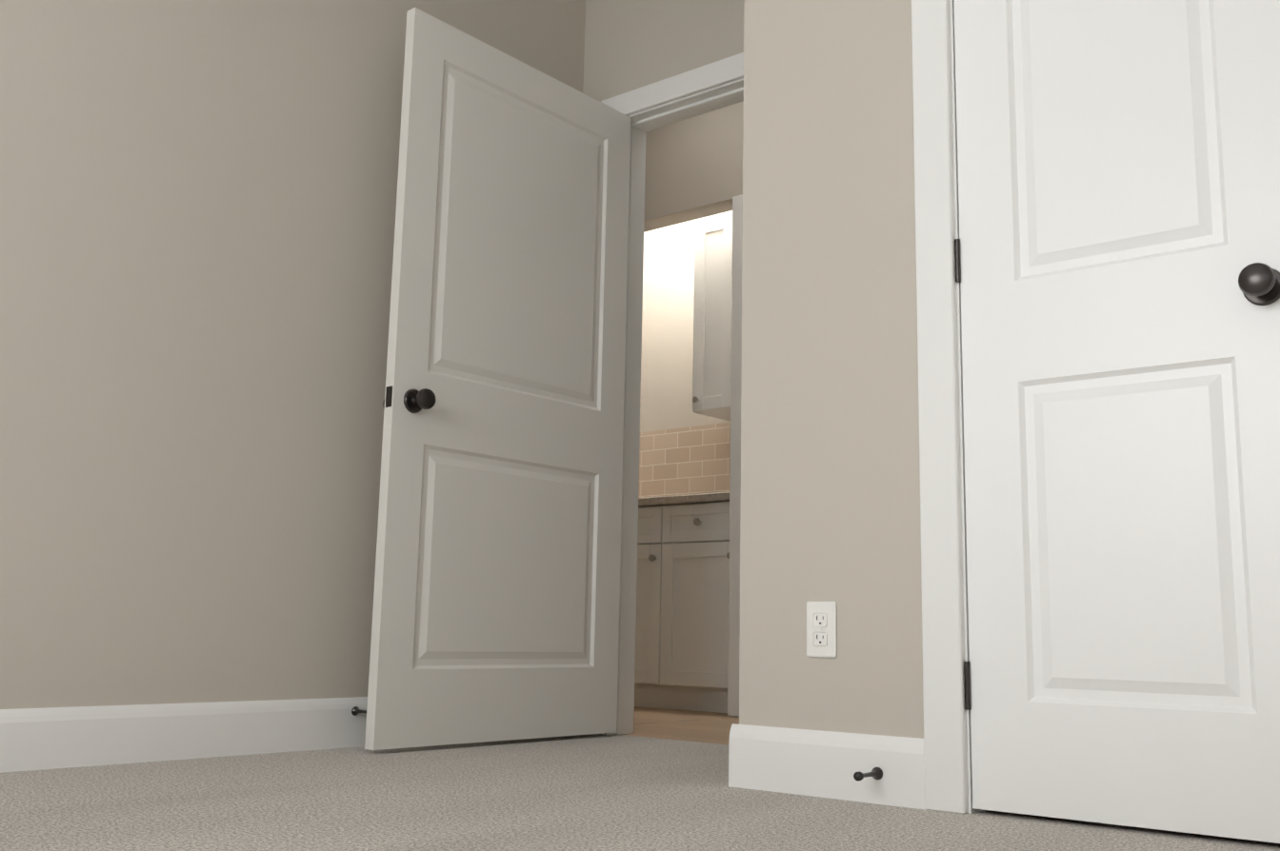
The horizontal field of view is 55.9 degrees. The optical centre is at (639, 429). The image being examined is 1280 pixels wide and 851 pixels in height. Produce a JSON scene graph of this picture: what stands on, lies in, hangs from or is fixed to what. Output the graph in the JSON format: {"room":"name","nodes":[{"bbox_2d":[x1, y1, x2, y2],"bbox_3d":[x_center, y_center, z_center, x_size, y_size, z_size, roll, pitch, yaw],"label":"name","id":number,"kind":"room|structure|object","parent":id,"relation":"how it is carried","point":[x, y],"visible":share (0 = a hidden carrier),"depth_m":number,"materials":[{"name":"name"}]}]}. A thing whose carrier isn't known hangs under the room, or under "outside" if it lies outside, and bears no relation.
{"room":"bedroom","nodes":[
{"label":"bedroom","id":0,"kind":"room"},
{"bbox_2d":[0,0,585,709],"bbox_3d":[-1.690,-0.689,2.444,0.120,2.741,4.745,-7,-12,39],"label":"wall","id":1,"kind":"structure","parent":0,"point":[196,223],"depth_m":3.01,"materials":[{"name":"beige paint"}]},
{"bbox_2d":[0,697,367,773],"bbox_3d":[-1.660,0.591,2.180,0.030,0.130,4.505,-7,-12,39],"label":"baseboard","id":2,"kind":"structure","parent":1,"relation":"attached to","point":[47,738],"depth_m":2.85,"materials":[{"name":"white wood"}]},
{"bbox_2d":[351,706,366,716],"bbox_3d":[-0.736,0.758,3.230,0.084,0.025,0.025,-7,-12,39],"label":"door stop","id":3,"kind":"object","parent":2,"relation":"attached to","point":[355,710],"visible":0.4,"depth_m":3.25,"materials":[{"name":"black metal"}]},
{"bbox_2d":[0,735,1279,850],"bbox_3d":[-0.400,0.552,1.093,3.591,0.100,4.675,-7,-12,39],"label":"floor carpet","id":4,"kind":"object","parent":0,"point":[598,793],"visible":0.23,"depth_m":2.17,"materials":[{"name":"beige carpet"}]},
{"bbox_2d":[582,0,744,101],"bbox_3d":[1.116,-0.515,3.116,3.351,2.741,0.120,-7,-12,39],"label":"wall","id":5,"kind":"structure","parent":0,"point":[630,45],"depth_m":4.08,"materials":[{"name":"beige paint"}]},
{"bbox_2d":[364,7,631,750],"bbox_3d":[-0.364,-0.119,3.590,0.173,2.030,0.940,-7,-13,40],"label":"bedroom door","id":6,"kind":"structure","parent":5,"relation":"in","point":[495,609],"depth_m":3.51,"materials":[{"name":"white paint"}]},
{"bbox_2d":[588,52,743,736],"bbox_3d":[0.315,-0.123,3.709,1.095,2.130,0.156,-7,-12,39],"label":"door frame","id":7,"kind":"structure","parent":5,"relation":"attached to","point":[711,87],"depth_m":3.99,"materials":[{"name":"white wood"}]},
{"bbox_2d":[623,706,739,745],"bbox_3d":[1.063,1.083,4.054,5.134,0.100,1.835,-7,-12,39],"label":"floor","id":8,"kind":"structure","parent":0,"point":[698,727],"depth_m":4.28,"materials":[{"name":"brown wood"}]},
{"bbox_2d":[634,492,729,713],"bbox_3d":[0.107,0.802,5.534,1.241,0.905,0.626,-7,-12,39],"label":"base cabinet","id":9,"kind":"object","parent":8,"relation":"on","point":[682,611],"visible":0.35,"depth_m":5.12,"materials":[{"name":"white wood"}]},
{"bbox_2d":[640,220,730,432],"bbox_3d":[0.366,-0.050,5.973,1.250,2.741,0.120,-7,-12,39],"label":"wall","id":10,"kind":"structure","parent":0,"point":[667,367],"depth_m":6.16,"materials":[{"name":"beige paint"}]},
{"bbox_2d":[638,422,730,498],"bbox_3d":[0.320,0.191,5.882,1.250,0.425,0.008,-7,-12,39],"label":"tile backsplash","id":11,"kind":"structure","parent":10,"relation":"attached to","point":[686,461],"depth_m":5.96,"materials":[{"name":"beige tile"}]},
{"bbox_2d":[691,210,732,421],"bbox_3d":[0.522,-0.567,5.621,0.465,0.990,0.356,-7,-12,39],"label":"upper cabinet","id":12,"kind":"object","parent":10,"relation":"attached to","point":[711,370],"visible":0.42,"depth_m":5.58,"materials":[{"name":"white wood"}]},
{"bbox_2d":[643,100,743,232],"bbox_3d":[1.378,-0.238,4.726,5.014,2.741,0.790,-7,-12,39],"label":"wall","id":13,"kind":"structure","parent":0,"point":[694,168],"depth_m":5.33,"materials":[{"name":"beige paint"}]},
{"bbox_2d":[727,194,742,717],"bbox_3d":[0.471,0.078,4.969,0.150,2.160,0.138,-7,-12,39],"label":"door frame","id":14,"kind":"structure","parent":13,"relation":"attached to","point":[735,480],"depth_m":4.93,"materials":[{"name":"white wood"}]},
{"bbox_2d":[739,0,923,739],"bbox_3d":[1.111,-0.674,2.178,2.154,2.741,0.120,-7,-12,39],"label":"wall","id":15,"kind":"structure","parent":0,"point":[830,476],"depth_m":2.59,"materials":[{"name":"beige paint"}]},
{"bbox_2d":[728,723,739,787],"bbox_3d":[0.436,0.753,2.871,0.015,0.130,0.755,-7,-12,39],"label":"baseboard","id":16,"kind":"structure","parent":15,"relation":"attached to","point":[733,746],"depth_m":2.58,"materials":[{"name":"white wood"}]},
{"bbox_2d":[806,601,836,658],"bbox_3d":[0.375,0.415,2.502,0.070,0.115,0.010,-7,-12,39],"label":"outlet","id":17,"kind":"object","parent":15,"relation":"attached to","point":[821,630],"visible":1,"depth_m":2.50,"materials":[{"name":"white plastic"}]},
{"bbox_2d":[735,724,925,810],"bbox_3d":[0.379,0.680,2.446,0.437,0.130,0.015,-7,-12,39],"label":"baseboard","id":18,"kind":"structure","parent":15,"relation":"attached to","point":[828,765],"depth_m":2.43,"materials":[{"name":"white wood"}]},
{"bbox_2d":[853,767,882,781],"bbox_3d":[0.439,0.669,2.333,0.025,0.025,0.084,-7,-12,39],"label":"door stop","id":19,"kind":"object","parent":18,"relation":"attached to","point":[875,773],"visible":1,"depth_m":2.34,"materials":[{"name":"black metal"}]},
{"bbox_2d":[911,0,990,814],"bbox_3d":[1.147,-0.379,2.082,1.396,2.130,0.138,-7,-12,39],"label":"trim","id":20,"kind":"structure","parent":15,"relation":"attached to","point":[947,714],"depth_m":2.39,"materials":[{"name":"white wood"}]},
{"bbox_2d":[953,0,1279,843],"bbox_3d":[0.864,-0.323,2.219,0.617,2.033,0.104,-7,-12,39],"label":"closet door","id":21,"kind":"structure","parent":15,"relation":"in","point":[1117,259],"depth_m":2.18,"materials":[{"name":"white paint"}]}
]}

